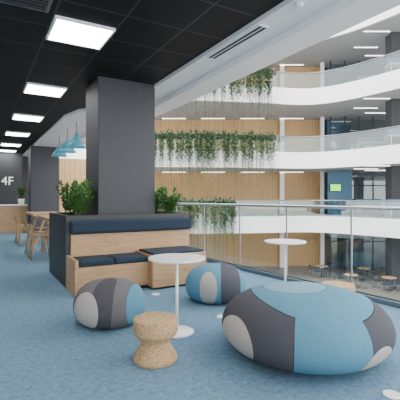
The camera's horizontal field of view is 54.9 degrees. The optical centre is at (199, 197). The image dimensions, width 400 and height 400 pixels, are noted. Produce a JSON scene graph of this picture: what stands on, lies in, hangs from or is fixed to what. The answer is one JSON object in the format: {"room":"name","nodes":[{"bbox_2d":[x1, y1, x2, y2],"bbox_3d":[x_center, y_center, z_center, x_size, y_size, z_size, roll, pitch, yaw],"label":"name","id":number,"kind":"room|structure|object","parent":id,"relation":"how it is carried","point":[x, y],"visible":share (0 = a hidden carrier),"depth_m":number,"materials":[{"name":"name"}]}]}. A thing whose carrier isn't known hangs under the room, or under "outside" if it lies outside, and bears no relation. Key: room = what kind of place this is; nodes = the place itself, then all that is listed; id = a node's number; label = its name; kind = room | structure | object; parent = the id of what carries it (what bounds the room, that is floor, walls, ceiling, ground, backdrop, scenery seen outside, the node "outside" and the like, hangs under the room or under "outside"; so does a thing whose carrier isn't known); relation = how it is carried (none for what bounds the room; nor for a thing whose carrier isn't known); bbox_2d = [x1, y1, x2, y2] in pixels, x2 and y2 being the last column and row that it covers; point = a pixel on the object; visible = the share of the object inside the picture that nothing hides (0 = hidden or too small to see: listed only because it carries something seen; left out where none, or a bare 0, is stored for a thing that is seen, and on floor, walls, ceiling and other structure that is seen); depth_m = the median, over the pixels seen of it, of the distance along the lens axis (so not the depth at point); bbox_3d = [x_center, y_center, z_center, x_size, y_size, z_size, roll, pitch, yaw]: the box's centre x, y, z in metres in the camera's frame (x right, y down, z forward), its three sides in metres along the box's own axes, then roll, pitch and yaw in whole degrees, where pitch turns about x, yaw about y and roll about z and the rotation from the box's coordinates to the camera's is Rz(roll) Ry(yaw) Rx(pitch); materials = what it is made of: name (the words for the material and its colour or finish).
{"room":"office lounge area","nodes":[
{"label":"office lounge area","id":0,"kind":"room"},
{"bbox_2d":[0,152,21,203],"bbox_3d":[-7.804,-0.305,15.067,1.550,3.050,0.100,0,0,-30],"label":"wall","id":1,"kind":"structure","parent":0,"point":[10,162],"depth_m":15.20,"materials":[{"name":"paint"}]},
{"bbox_2d":[22,156,85,223],"bbox_3d":[-8.518,-0.480,15.954,11.200,3.400,0.150,0,0,-30],"label":"wall","id":2,"kind":"structure","parent":0,"point":[70,170],"depth_m":17.30,"materials":[{"name":"brown wood"}]},
{"bbox_2d":[61,0,399,146],"bbox_3d":[-0.728,-2.340,7.084,0.684,1.280,23.005,0,0,-31],"label":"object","id":3,"kind":"structure","parent":2,"relation":"attached to","point":[343,15],"depth_m":4.32,"materials":[{"name":"white paint"}]},
{"bbox_2d":[0,0,283,153],"bbox_3d":[-4.350,-2.005,4.994,7.460,0.350,23.000,0,0,-30],"label":"ceiling","id":4,"kind":"structure","parent":0,"point":[152,39],"depth_m":4.62,"materials":[{"name":"black tile"}]},
{"bbox_2d":[0,143,21,146],"bbox_3d":[-6.451,-1.815,13.134,0.620,0.030,0.620,0,0,-30],"label":"recessed light","id":5,"kind":"object","parent":4,"relation":"in","point":[1,144],"visible":1,"depth_m":13.00,"materials":[{"name":"white paint"}]},
{"bbox_2d":[1,144,19,146],"bbox_3d":[-6.451,-1.814,13.134,0.580,0.016,0.580,0,0,-30],"label":"diffuser","id":6,"kind":"object","parent":5,"relation":"attached to","point":[15,145],"depth_m":13.24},
{"bbox_2d":[5,131,30,136],"bbox_3d":[-5.181,-1.815,10.934,0.620,0.030,0.620,0,0,-30],"label":"recessed light","id":7,"kind":"object","parent":4,"relation":"in","point":[9,133],"visible":1,"depth_m":10.82,"materials":[{"name":"white paint"}]},
{"bbox_2d":[0,0,52,12],"bbox_3d":[-1.600,-1.823,3.372,0.600,0.015,0.600,0,0,-30],"label":"ceiling vent","id":8,"kind":"object","parent":4,"relation":"in","point":[11,2],"visible":1,"depth_m":3.61,"materials":[{"name":"metal"}]},
{"bbox_2d":[11,113,43,121],"bbox_3d":[-3.901,-1.815,8.717,0.620,0.030,0.620,0,0,-30],"label":"recessed light","id":9,"kind":"object","parent":4,"relation":"in","point":[24,117],"visible":1,"depth_m":8.64,"materials":[{"name":"white paint"}]},
{"bbox_2d":[23,82,67,97],"bbox_3d":[-2.616,-1.815,6.492,0.620,0.030,0.620,0,0,-30],"label":"recessed light","id":10,"kind":"object","parent":4,"relation":"in","point":[30,88],"visible":1,"depth_m":6.45,"materials":[{"name":"white paint"}]},
{"bbox_2d":[46,15,115,49],"bbox_3d":[-1.331,-1.815,4.266,0.620,0.030,0.620,0,0,-30],"label":"recessed light","id":11,"kind":"object","parent":4,"relation":"in","point":[66,30],"visible":1,"depth_m":4.21,"materials":[{"name":"white paint"}]},
{"bbox_2d":[22,0,341,155],"bbox_3d":[-1.149,-1.980,6.842,1.652,0.400,23.000,0,0,-30],"label":"ceiling","id":12,"kind":"structure","parent":0,"point":[284,16],"depth_m":4.92,"materials":[{"name":"white paint"}]},
{"bbox_2d":[51,135,67,156],"bbox_3d":[-3.968,-1.480,10.873,0.440,0.600,0.440,0,0,-30],"label":"pendant lamp","id":13,"kind":"object","parent":12,"relation":"hanging from","point":[56,153],"visible":0.81,"depth_m":10.79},
{"bbox_2d":[58,129,75,152],"bbox_3d":[-3.418,-1.480,9.920,0.440,0.600,0.440,0,0,-30],"label":"pendant lamp","id":14,"kind":"object","parent":12,"relation":"hanging from","point":[63,149],"visible":0.84,"depth_m":9.84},
{"bbox_2d":[67,122,85,148],"bbox_3d":[-2.893,-1.480,9.011,0.440,0.600,0.440,0,0,-30],"label":"pendant lamp","id":15,"kind":"object","parent":12,"relation":"hanging from","point":[75,143],"visible":0.99,"depth_m":8.94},
{"bbox_2d":[206,24,268,58],"bbox_3d":[0.400,-1.770,4.417,0.130,0.020,1.050,0,0,-30],"label":"ceiling vent","id":16,"kind":"object","parent":12,"relation":"in","point":[259,28],"visible":1,"depth_m":4.33,"materials":[{"name":"metal"}]},
{"bbox_2d":[294,1,303,8],"bbox_3d":[0.908,-1.762,3.527,0.090,0.034,0.090,0,0,-30],"label":"smoke detector","id":17,"kind":"object","parent":12,"relation":"attached to","point":[298,5],"visible":1,"depth_m":3.50,"materials":[{"name":"white paint"}]},
{"bbox_2d":[0,229,399,399],"bbox_3d":[-3.570,1.445,5.444,9.260,0.450,23.000,0,0,-30],"label":"floor","id":18,"kind":"structure","parent":0,"point":[46,353],"depth_m":2.93,"materials":[{"name":"blue carpet"}]},
{"bbox_2d":[0,204,26,232],"bbox_3d":[-6.784,0.725,13.750,1.060,0.990,0.660,0,0,-30],"label":"reception desk","id":19,"kind":"object","parent":18,"relation":"on","point":[8,212],"depth_m":13.50,"materials":[{"name":"brown wood"}]},
{"bbox_2d":[17,185,26,203],"bbox_3d":[-6.442,-0.126,13.952,0.404,0.711,0.413,0,0,-30],"label":"potted plant","id":20,"kind":"object","parent":19,"relation":"on","point":[21,191],"visible":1,"depth_m":13.88,"materials":[{"name":"green plant"}]},
{"bbox_2d":[14,217,31,242],"bbox_3d":[-4.900,0.866,10.681,0.425,0.713,0.394,0,0,-30],"label":"dining chair","id":21,"kind":"object","parent":18,"relation":"on","point":[15,218],"visible":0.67,"depth_m":10.62,"materials":[{"name":"brown wood"}]},
{"bbox_2d":[17,218,34,245],"bbox_3d":[-4.500,0.866,9.988,0.425,0.713,0.394,0,0,-30],"label":"dining chair","id":22,"kind":"object","parent":18,"relation":"on","point":[18,220],"visible":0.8,"depth_m":9.89,"materials":[{"name":"brown wood"}]},
{"bbox_2d":[24,221,46,254],"bbox_3d":[-3.600,0.866,8.430,0.425,0.713,0.394,0,0,-30],"label":"dining chair","id":23,"kind":"object","parent":18,"relation":"on","point":[25,222],"visible":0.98,"depth_m":8.36,"materials":[{"name":"brown wood"}]},
{"bbox_2d":[28,223,48,260],"bbox_3d":[-3.200,0.866,7.737,0.425,0.713,0.394,0,0,-30],"label":"dining chair","id":24,"kind":"object","parent":18,"relation":"on","point":[34,236],"visible":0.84,"depth_m":7.63,"materials":[{"name":"brown wood"}]},
{"bbox_2d":[26,211,54,245],"bbox_3d":[-4.264,0.815,10.586,0.800,0.830,1.800,0,0,-30],"label":"dining table","id":25,"kind":"object","parent":18,"relation":"on","point":[35,214],"visible":0.48,"depth_m":10.03,"materials":[{"name":"brown wood"}]},
{"bbox_2d":[28,144,58,230],"bbox_3d":[-5.541,-0.305,13.637,0.920,3.050,0.760,0,0,-30],"label":"column","id":26,"kind":"structure","parent":18,"relation":"on","point":[43,168],"depth_m":13.29,"materials":[{"name":"paint"}]},
{"bbox_2d":[38,215,48,250],"bbox_3d":[-2.964,0.815,8.334,0.800,0.830,1.800,0,0,-30],"label":"dining table","id":27,"kind":"object","parent":18,"relation":"on","point":[44,217],"visible":0.12,"depth_m":8.80,"materials":[{"name":"brown wood"}]},
{"bbox_2d":[73,277,145,328],"bbox_3d":[-0.881,1.010,3.776,0.690,0.420,0.690,0,0,-32],"label":"pouf","id":28,"kind":"object","parent":18,"relation":"on","point":[113,302],"visible":0.98,"depth_m":3.52,"materials":[{"name":"grey fabric"}]},
{"bbox_2d":[86,76,154,214],"bbox_3d":[-1.316,-0.305,6.319,0.920,3.050,0.760,0,0,-30],"label":"column","id":29,"kind":"structure","parent":18,"relation":"on","point":[120,114],"depth_m":5.98,"materials":[{"name":"paint"}]},
{"bbox_2d":[49,211,205,296],"bbox_3d":[-1.167,0.730,5.971,1.890,0.980,2.090,0,0,-30],"label":"bench","id":30,"kind":"object","parent":18,"relation":"on","point":[83,249],"visible":0.93,"depth_m":5.35,"materials":[{"name":"wood"}]},
{"bbox_2d":[53,179,78,215],"bbox_3d":[-2.093,0.001,6.162,0.466,0.639,0.370,0,0,0],"label":"plant","id":31,"kind":"object","parent":30,"relation":"on","point":[66,207],"visible":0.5,"depth_m":6.07,"materials":[{"name":"green plant"}]},
{"bbox_2d":[60,178,91,214],"bbox_3d":[-1.733,0.015,5.497,0.434,0.611,0.420,0,0,-8],"label":"plant","id":32,"kind":"object","parent":30,"relation":"on","point":[77,203],"visible":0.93,"depth_m":5.42,"materials":[{"name":"green plant"}]},
{"bbox_2d":[67,181,94,214],"bbox_3d":[-1.778,0.014,5.847,0.395,0.613,0.421,0,0,37],"label":"plant","id":33,"kind":"object","parent":30,"relation":"on","point":[85,208],"visible":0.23,"depth_m":5.84,"materials":[{"name":"green plant"}]},
{"bbox_2d":[73,255,113,266],"bbox_3d":[-1.400,0.819,5.035,0.450,0.078,0.440,0,0,-30],"label":"seat cushion","id":34,"kind":"object","parent":30,"relation":"on","point":[94,260],"depth_m":4.89,"materials":[{"name":"blue fabric"}]},
{"bbox_2d":[106,252,147,263],"bbox_3d":[-1.004,0.819,5.263,0.455,0.078,0.440,0,0,-30],"label":"seat cushion","id":35,"kind":"object","parent":30,"relation":"on","point":[134,257],"depth_m":5.13,"materials":[{"name":"blue fabric"}]},
{"bbox_2d":[70,218,191,233],"bbox_3d":[-0.942,0.395,5.622,1.830,0.170,0.120,0,0,-30],"label":"cushion","id":36,"kind":"object","parent":30,"relation":"on","point":[77,225],"depth_m":5.53,"materials":[{"name":"blue fabric"}]},
{"bbox_2d":[155,186,164,212],"bbox_3d":[-0.751,0.054,6.662,0.428,0.532,0.375,0,0,-30],"label":"plant","id":37,"kind":"object","parent":30,"relation":"on","point":[157,201],"visible":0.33,"depth_m":6.65,"materials":[{"name":"green plant"}]},
{"bbox_2d":[156,187,183,212],"bbox_3d":[-0.521,0.061,6.301,0.535,0.520,0.418,0,0,-30],"label":"plant","id":38,"kind":"object","parent":30,"relation":"on","point":[168,204],"visible":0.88,"depth_m":6.21,"materials":[{"name":"green plant"}]},
{"bbox_2d":[133,311,177,368],"bbox_3d":[-0.335,1.060,2.901,0.332,0.320,0.332,0,0,-30],"label":"stool","id":39,"kind":"object","parent":18,"relation":"on","point":[155,330],"visible":1,"depth_m":2.79,"materials":[{"name":"wood"}]},
{"bbox_2d":[148,253,204,337],"bbox_3d":[-0.210,0.879,3.504,0.520,0.682,0.520,0,0,-30],"label":"side table","id":40,"kind":"object","parent":18,"relation":"on","point":[169,258],"visible":0.81,"depth_m":3.48,"materials":[{"name":"white paint"}]},
{"bbox_2d":[185,263,245,303],"bbox_3d":[0.184,1.008,4.621,0.720,0.425,0.720,0,0,13],"label":"pouf","id":41,"kind":"object","parent":18,"relation":"on","point":[208,283],"visible":0.94,"depth_m":4.35,"materials":[{"name":"blue fabric"}]},
{"bbox_2d":[264,239,306,281],"bbox_3d":[1.067,0.879,4.831,0.520,0.682,0.520,0,0,-30],"label":"side table","id":42,"kind":"object","parent":18,"relation":"on","point":[284,242],"visible":0.6,"depth_m":4.82,"materials":[{"name":"white paint"}]},
{"bbox_2d":[176,203,399,307],"bbox_3d":[0.361,0.660,6.995,0.218,1.120,18.229,0,0,-33],"label":"glass railing","id":43,"kind":"object","parent":18,"relation":"on","point":[375,299],"visible":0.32,"depth_m":5.57,"materials":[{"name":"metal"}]},
{"bbox_2d":[206,257,399,301],"bbox_3d":[0.086,1.440,7.556,0.238,0.560,23.018,0,0,-33],"label":"trim","id":44,"kind":"structure","parent":18,"relation":"attached to","point":[391,299],"depth_m":5.61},
{"bbox_2d":[222,281,395,374],"bbox_3d":[0.836,0.970,3.092,1.320,0.500,1.320,0,0,0],"label":"pouf","id":45,"kind":"object","parent":18,"relation":"on","point":[311,328],"visible":1,"depth_m":2.61,"materials":[{"name":"fabric"}]},
{"bbox_2d":[322,281,354,291],"bbox_3d":[1.447,1.060,4.034,0.332,0.320,0.332,0,0,-30],"label":"stool","id":46,"kind":"object","parent":18,"relation":"on","point":[346,285],"visible":0.14,"depth_m":4.01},
{"bbox_2d":[382,390,399,399],"bbox_3d":[1.188,1.216,2.383,0.110,0.009,0.110,0,0,-30],"label":"floor outlet","id":47,"kind":"object","parent":18,"relation":"on","point":[391,394],"visible":1,"depth_m":2.38,"materials":[{"name":"white paint"}]},
{"bbox_2d":[85,67,319,265],"bbox_3d":[0.250,-4.730,30.100,18.500,20.100,0.200,0,0,0],"label":"wall","id":48,"kind":"structure","parent":0,"point":[254,251],"depth_m":30.00,"materials":[{"name":"brown wood"}]},
{"bbox_2d":[59,144,399,168],"bbox_3d":[5.072,-2.420,21.492,27.360,1.040,7.934,0,0,23],"label":"trim","id":49,"kind":"structure","parent":48,"relation":"attached to","point":[389,154],"depth_m":23.76,"materials":[{"name":"white paint"}]},
{"bbox_2d":[177,125,399,137],"bbox_3d":[5.068,-3.460,21.490,27.318,1.040,7.860,0,0,23],"label":"balcony railing","id":50,"kind":"object","parent":49,"relation":"on","point":[398,125],"visible":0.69,"depth_m":23.87,"materials":[{"name":"clear glass"}]},
{"bbox_2d":[156,133,276,139],"bbox_3d":[-0.099,-3.780,23.682,9.838,0.300,0.301,0,0,-5],"label":"trough","id":51,"kind":"object","parent":50,"relation":"attached to","point":[183,136],"visible":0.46,"depth_m":23.59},
{"bbox_2d":[157,131,165,186],"bbox_3d":[-2.302,-1.760,23.264,0.589,4.733,0.537,0,0,0],"label":"vine","id":52,"kind":"object","parent":51,"relation":"hanging from","point":[160,143],"visible":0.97,"depth_m":23.22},
{"bbox_2d":[165,129,174,192],"bbox_3d":[-1.818,-1.724,23.209,0.599,4.970,0.544,0,0,-20],"label":"vine","id":53,"kind":"object","parent":51,"relation":"hanging from","point":[170,147],"visible":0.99,"depth_m":23.17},
{"bbox_2d":[174,129,184,205],"bbox_3d":[-1.214,-1.867,23.328,0.753,4.700,0.491,0,0,0],"label":"vine","id":54,"kind":"object","parent":51,"relation":"hanging from","point":[181,131],"visible":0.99,"depth_m":23.33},
{"bbox_2d":[184,128,193,192],"bbox_3d":[-0.676,-1.773,23.248,0.642,4.895,0.569,0,0,-35],"label":"vine","id":55,"kind":"object","parent":51,"relation":"hanging from","point":[188,134],"visible":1,"depth_m":23.25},
{"bbox_2d":[193,129,202,171],"bbox_3d":[-0.069,-2.791,23.359,0.730,2.875,0.455,0,0,-23],"label":"vine","id":56,"kind":"object","parent":51,"relation":"hanging from","point":[197,145],"visible":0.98,"depth_m":23.35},
{"bbox_2d":[202,129,213,210],"bbox_3d":[0.475,-1.672,23.397,0.791,5.059,0.533,0,0,0],"label":"vine","id":57,"kind":"object","parent":51,"relation":"hanging from","point":[208,134],"visible":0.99,"depth_m":23.38,"materials":[{"name":"plant"}]},
{"bbox_2d":[210,130,220,197],"bbox_3d":[0.947,-2.076,23.468,0.677,4.292,0.598,0,0,0],"label":"vine","id":58,"kind":"object","parent":51,"relation":"hanging from","point":[213,132],"visible":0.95,"depth_m":23.52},
{"bbox_2d":[221,130,230,170],"bbox_3d":[1.611,-2.791,23.551,0.730,2.875,0.455,0,0,-23],"label":"vine","id":59,"kind":"object","parent":51,"relation":"hanging from","point":[225,137],"visible":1,"depth_m":23.53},
{"bbox_2d":[229,129,239,208],"bbox_3d":[2.124,-1.773,23.538,0.642,4.895,0.569,0,0,-35],"label":"vine","id":60,"kind":"object","parent":51,"relation":"hanging from","point":[234,135],"visible":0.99,"depth_m":23.54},
{"bbox_2d":[240,131,247,207],"bbox_3d":[2.738,-1.760,23.714,0.589,4.733,0.537,0,0,0],"label":"vine","id":61,"kind":"object","parent":51,"relation":"hanging from","point":[244,144],"visible":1,"depth_m":23.67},
{"bbox_2d":[245,130,258,191],"bbox_3d":[3.213,-2.260,23.723,0.888,3.917,0.576,0,0,0],"label":"vine","id":62,"kind":"object","parent":51,"relation":"hanging from","point":[251,136],"visible":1,"depth_m":23.66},
{"bbox_2d":[258,132,266,207],"bbox_3d":[3.858,-1.760,23.847,0.589,4.733,0.537,0,0,0],"label":"vine","id":63,"kind":"object","parent":51,"relation":"hanging from","point":[262,139],"visible":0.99,"depth_m":23.80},
{"bbox_2d":[265,131,276,204],"bbox_3d":[4.386,-1.867,23.916,0.753,4.700,0.491,0,0,0],"label":"vine","id":64,"kind":"object","parent":51,"relation":"hanging from","point":[271,137],"visible":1,"depth_m":23.93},
{"bbox_2d":[189,216,399,237],"bbox_3d":[5.072,1.680,21.492,27.360,1.040,7.934,0,0,23],"label":"trim","id":65,"kind":"structure","parent":48,"relation":"attached to","point":[380,227],"depth_m":24.01,"materials":[{"name":"white paint"}]},
{"bbox_2d":[181,200,399,216],"bbox_3d":[5.068,0.640,21.490,27.318,1.040,7.860,0,0,23],"label":"balcony railing","id":66,"kind":"object","parent":65,"relation":"on","point":[181,200],"visible":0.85,"depth_m":24.01,"materials":[{"name":"grey metal"}]},
{"bbox_2d":[177,201,228,205],"bbox_3d":[-0.402,0.320,23.620,5.219,0.300,0.227,0,0,-5],"label":"trough","id":67,"kind":"object","parent":66,"relation":"attached to","point":[192,201],"visible":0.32,"depth_m":23.60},
{"bbox_2d":[182,196,192,235],"bbox_3d":[-0.769,1.309,23.320,0.730,2.875,0.455,0,0,-23],"label":"vine","id":68,"kind":"object","parent":67,"relation":"hanging from","point":[186,208],"visible":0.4,"depth_m":23.28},
{"bbox_2d":[190,197,199,246],"bbox_3d":[-0.313,2.024,23.335,0.677,4.292,0.598,0,0,0],"label":"vine","id":69,"kind":"object","parent":67,"relation":"hanging from","point":[193,218],"visible":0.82,"depth_m":23.29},
{"bbox_2d":[200,197,209,252],"bbox_3d":[0.282,2.376,23.345,0.599,4.970,0.544,0,0,-20],"label":"vine","id":70,"kind":"object","parent":67,"relation":"hanging from","point":[205,200],"visible":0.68,"depth_m":23.30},
{"bbox_2d":[209,196,219,258],"bbox_3d":[0.864,2.327,23.388,0.642,4.895,0.569,0,0,-35],"label":"vine","id":71,"kind":"object","parent":67,"relation":"hanging from","point":[213,207],"visible":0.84,"depth_m":23.38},
{"bbox_2d":[218,197,229,261],"bbox_3d":[1.455,2.428,23.514,0.791,5.059,0.533,0,0,0],"label":"vine","id":72,"kind":"object","parent":67,"relation":"hanging from","point":[222,214],"visible":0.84,"depth_m":23.49,"materials":[{"name":"plant"}]},
{"bbox_2d":[227,197,236,262],"bbox_3d":[1.962,2.376,23.545,0.599,4.970,0.544,0,0,-20],"label":"vine","id":73,"kind":"object","parent":67,"relation":"hanging from","point":[232,209],"visible":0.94,"depth_m":23.55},
{"bbox_2d":[193,69,399,104],"bbox_3d":[5.072,-6.520,21.492,27.360,1.040,7.934,0,0,23],"label":"trim","id":74,"kind":"structure","parent":48,"relation":"attached to","point":[389,81],"depth_m":23.96,"materials":[{"name":"white paint"}]},
{"bbox_2d":[277,50,399,73],"bbox_3d":[5.068,-7.560,21.490,27.318,1.040,7.860,0,0,23],"label":"balcony railing","id":75,"kind":"object","parent":74,"relation":"on","point":[399,50],"visible":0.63,"depth_m":23.82,"materials":[{"name":"clear glass"}]},
{"bbox_2d":[253,69,276,74],"bbox_3d":[0.150,-7.880,23.700,9.337,0.300,0.293,0,0,-5],"label":"trough","id":76,"kind":"object","parent":75,"relation":"attached to","point":[274,71],"visible":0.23,"depth_m":24.10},
{"bbox_2d":[209,90,217,133],"bbox_3d":[0.844,-5.873,23.386,0.642,4.895,0.569,0,0,-35],"label":"vine","id":77,"kind":"object","parent":76,"relation":"hanging from","point":[213,92],"visible":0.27,"depth_m":23.38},
{"bbox_2d":[219,85,225,132],"bbox_3d":[1.458,-5.860,23.562,0.589,4.733,0.537,0,0,0],"label":"vine","id":78,"kind":"object","parent":76,"relation":"hanging from","point":[223,87],"visible":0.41,"depth_m":23.58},
{"bbox_2d":[228,81,236,125],"bbox_3d":[1.942,-5.824,23.543,0.599,4.970,0.544,0,0,-20],"label":"vine","id":79,"kind":"object","parent":76,"relation":"hanging from","point":[232,93],"visible":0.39,"depth_m":23.50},
{"bbox_2d":[235,78,244,130],"bbox_3d":[2.467,-6.176,23.649,0.677,4.292,0.598,0,0,0],"label":"vine","id":80,"kind":"object","parent":76,"relation":"hanging from","point":[238,91],"visible":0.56,"depth_m":23.71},
{"bbox_2d":[244,72,255,111],"bbox_3d":[3.106,-5.967,23.763,0.753,4.700,0.491,0,0,0],"label":"vine","id":81,"kind":"object","parent":76,"relation":"hanging from","point":[250,78],"visible":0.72,"depth_m":23.77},
{"bbox_2d":[254,68,263,138],"bbox_3d":[3.644,-5.873,23.719,0.642,4.895,0.569,0,0,-35],"label":"vine","id":82,"kind":"object","parent":76,"relation":"hanging from","point":[258,73],"visible":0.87,"depth_m":23.72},
{"bbox_2d":[263,65,272,138],"bbox_3d":[4.204,-5.873,23.786,0.642,4.895,0.569,0,0,-35],"label":"vine","id":83,"kind":"object","parent":76,"relation":"hanging from","point":[268,82],"visible":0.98,"depth_m":23.79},
{"bbox_2d":[327,5,399,38],"bbox_3d":[5.072,-10.620,21.492,27.360,1.040,7.934,0,0,23],"label":"trim","id":84,"kind":"structure","parent":48,"relation":"attached to","point":[394,11],"depth_m":22.24,"materials":[{"name":"white paint"}]},
{"bbox_2d":[155,89,399,119],"bbox_3d":[6.497,-6.530,21.250,31.005,0.900,17.500,0,0,0],"label":"ceiling","id":85,"kind":"structure","parent":0,"point":[337,110],"depth_m":26.75,"materials":[{"name":"paint"}]},
{"bbox_2d":[280,65,283,87],"bbox_3d":[6.300,-8.580,29.600,0.300,3.200,0.300,0,0,0],"label":"column","id":86,"kind":"structure","parent":85,"relation":"on","point":[281,66],"depth_m":29.45,"materials":[{"name":"white paint"}]},
{"bbox_2d":[320,62,323,86],"bbox_3d":[9.200,-8.580,29.000,0.240,3.200,0.240,0,0,0],"label":"column","id":87,"kind":"structure","parent":85,"relation":"on","point":[321,63],"depth_m":28.88,"materials":[{"name":"white paint"}]},
{"bbox_2d":[357,75,375,79],"bbox_3d":[11.200,-7.557,25.500,1.600,1.150,0.800,0,0,0],"label":"office desk","id":88,"kind":"object","parent":85,"relation":"on","point":[359,77],"visible":0.09,"depth_m":25.48,"materials":[{"name":"white paint"}]},
{"bbox_2d":[384,58,399,72],"bbox_3d":[11.700,-7.557,22.400,1.600,1.150,0.800,0,0,0],"label":"office desk","id":89,"kind":"object","parent":85,"relation":"on","point":[391,62],"visible":0.76,"depth_m":22.38,"materials":[{"name":"white paint"}]},
{"bbox_2d":[385,32,399,70],"bbox_3d":[12.150,-8.580,24.000,0.800,3.200,0.800,0,0,0],"label":"column","id":90,"kind":"structure","parent":85,"relation":"on","point":[392,41],"depth_m":23.60,"materials":[{"name":"paint"}]},
{"bbox_2d":[155,163,399,172],"bbox_3d":[6.497,-2.430,21.250,31.005,0.900,17.500,0,0,0],"label":"ceiling","id":91,"kind":"structure","parent":0,"point":[361,169],"depth_m":27.72,"materials":[{"name":"paint"}]},
{"bbox_2d":[280,119,283,151],"bbox_3d":[6.300,-4.480,29.600,0.300,3.200,0.300,0,0,0],"label":"column","id":92,"kind":"structure","parent":91,"relation":"on","point":[281,120],"depth_m":29.45,"materials":[{"name":"white paint"}]},
{"bbox_2d":[320,117,323,151],"bbox_3d":[9.200,-4.480,29.000,0.240,3.200,0.240,0,0,0],"label":"column","id":93,"kind":"structure","parent":91,"relation":"on","point":[321,118],"depth_m":28.88,"materials":[{"name":"white paint"}]},
{"bbox_2d":[355,137,383,148],"bbox_3d":[11.200,-3.457,25.500,1.600,1.150,0.800,0,0,0],"label":"office desk","id":94,"kind":"object","parent":91,"relation":"on","point":[360,140],"visible":0.7,"depth_m":25.48,"materials":[{"name":"white paint"}]},
{"bbox_2d":[385,99,399,144],"bbox_3d":[12.150,-4.480,24.000,0.800,3.200,0.800,0,0,0],"label":"column","id":95,"kind":"structure","parent":91,"relation":"on","point":[392,106],"depth_m":23.60,"materials":[{"name":"paint"}]},
{"bbox_2d":[385,129,399,145],"bbox_3d":[11.700,-3.457,22.400,1.600,1.150,0.800,0,0,0],"label":"office desk","id":96,"kind":"object","parent":91,"relation":"on","point":[391,133],"visible":0.72,"depth_m":22.38,"materials":[{"name":"white paint"}]},
{"bbox_2d":[190,214,399,218],"bbox_3d":[6.497,1.670,21.250,31.005,0.900,17.500,0,0,0],"label":"floor","id":97,"kind":"structure","parent":0,"point":[200,215],"depth_m":26.84,"materials":[{"name":"paint"}]},
{"bbox_2d":[280,172,283,213],"bbox_3d":[6.300,-0.380,29.600,0.300,3.200,0.300,0,0,0],"label":"column","id":98,"kind":"structure","parent":97,"relation":"on","point":[281,173],"depth_m":29.45,"materials":[{"name":"white paint"}]},
{"bbox_2d":[320,172,323,213],"bbox_3d":[9.200,-0.380,29.000,0.240,3.200,0.240,0,0,0],"label":"column","id":99,"kind":"structure","parent":97,"relation":"on","point":[321,173],"depth_m":28.88,"materials":[{"name":"white paint"}]},
{"bbox_2d":[355,199,383,216],"bbox_3d":[11.200,0.643,25.500,1.600,1.150,0.800,0,0,0],"label":"office desk","id":100,"kind":"object","parent":97,"relation":"on","point":[359,203],"visible":0.93,"depth_m":25.48,"materials":[{"name":"white paint"}]},
{"bbox_2d":[384,199,399,218],"bbox_3d":[11.700,0.643,22.400,1.600,1.150,0.800,0,0,0],"label":"office desk","id":101,"kind":"object","parent":97,"relation":"on","point":[388,213],"visible":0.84,"depth_m":22.38,"materials":[{"name":"white paint"}]},
{"bbox_2d":[385,166,399,217],"bbox_3d":[12.150,-0.380,24.000,0.800,3.200,0.800,0,0,0],"label":"column","id":102,"kind":"structure","parent":97,"relation":"on","point":[392,173],"depth_m":23.60,"materials":[{"name":"paint"}]},
{"bbox_2d":[248,266,399,299],"bbox_3d":[8.155,5.420,20.874,45.000,0.200,52.000,0,0,-30],"label":"floor","id":103,"kind":"structure","parent":0,"point":[302,272],"depth_m":26.43,"materials":[{"name":"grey tile"}]},
{"bbox_2d":[280,232,283,267],"bbox_3d":[6.300,3.720,29.600,0.300,3.200,0.300,0,0,0],"label":"column","id":104,"kind":"structure","parent":103,"relation":"on","point":[282,233],"depth_m":29.45,"materials":[{"name":"white paint"}]},
{"bbox_2d":[320,233,323,268],"bbox_3d":[9.200,3.720,29.000,0.240,3.200,0.240,0,0,0],"label":"column","id":105,"kind":"structure","parent":103,"relation":"on","point":[321,234],"depth_m":28.88,"materials":[{"name":"white paint"}]},
{"bbox_2d":[330,61,384,269],"bbox_3d":[12.200,-2.380,28.300,5.280,15.400,0.080,0,0,0],"label":"glass wall","id":106,"kind":"structure","parent":103,"relation":"on","point":[344,241],"depth_m":28.26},
{"bbox_2d":[381,276,396,290],"bbox_3d":[10.900,4.945,22.200,0.800,0.750,0.800,0,0,-30],"label":"cafe table","id":107,"kind":"object","parent":103,"relation":"on","point":[385,277],"visible":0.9,"depth_m":22.18,"materials":[{"name":"brown wood"}]},
{"bbox_2d":[385,237,399,284],"bbox_3d":[12.150,3.720,24.000,0.800,3.200,0.800,0,0,0],"label":"column","id":108,"kind":"structure","parent":103,"relation":"on","point":[392,245],"depth_m":23.60,"materials":[{"name":"paint"}]},
{"bbox_2d":[270,14,399,66],"bbox_3d":[6.497,-10.630,21.250,31.005,0.900,17.500,0,0,0],"label":"ceiling","id":109,"kind":"structure","parent":0,"point":[337,50],"depth_m":26.57,"materials":[{"name":"paint"}]},
{"bbox_2d":[327,67,347,85],"bbox_3d":[10.600,-8.530,29.740,1.600,3.100,0.080,0,0,0],"label":"wall panel","id":110,"kind":"object","parent":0,"point":[335,79],"visible":0.36,"depth_m":29.70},
{"bbox_2d":[324,67,384,265],"bbox_3d":[15.750,-4.730,30.100,12.500,20.100,0.200,0,0,0],"label":"wall","id":111,"kind":"structure","parent":0,"point":[337,248],"depth_m":30.00,"materials":[{"name":"glass"}]},
{"bbox_2d":[327,120,347,150],"bbox_3d":[10.600,-4.430,29.740,1.600,3.100,0.080,0,0,0],"label":"wall panel","id":112,"kind":"object","parent":111,"relation":"attached to","point":[337,142],"visible":0.64,"depth_m":29.70,"materials":[{"name":"glass"}]},
{"bbox_2d":[327,171,351,214],"bbox_3d":[9.850,-0.330,27.140,1.700,3.100,0.080,0,0,0],"label":"wall panel","id":113,"kind":"object","parent":111,"relation":"attached to","point":[344,178],"visible":0.79,"depth_m":27.10,"materials":[{"name":"paint"}]},
{"bbox_2d":[330,184,340,190],"bbox_3d":[9.500,-0.730,26.995,0.800,0.520,0.070,0,0,0],"label":"display screen","id":114,"kind":"object","parent":113,"relation":"attached to","point":[333,187],"visible":1,"depth_m":26.96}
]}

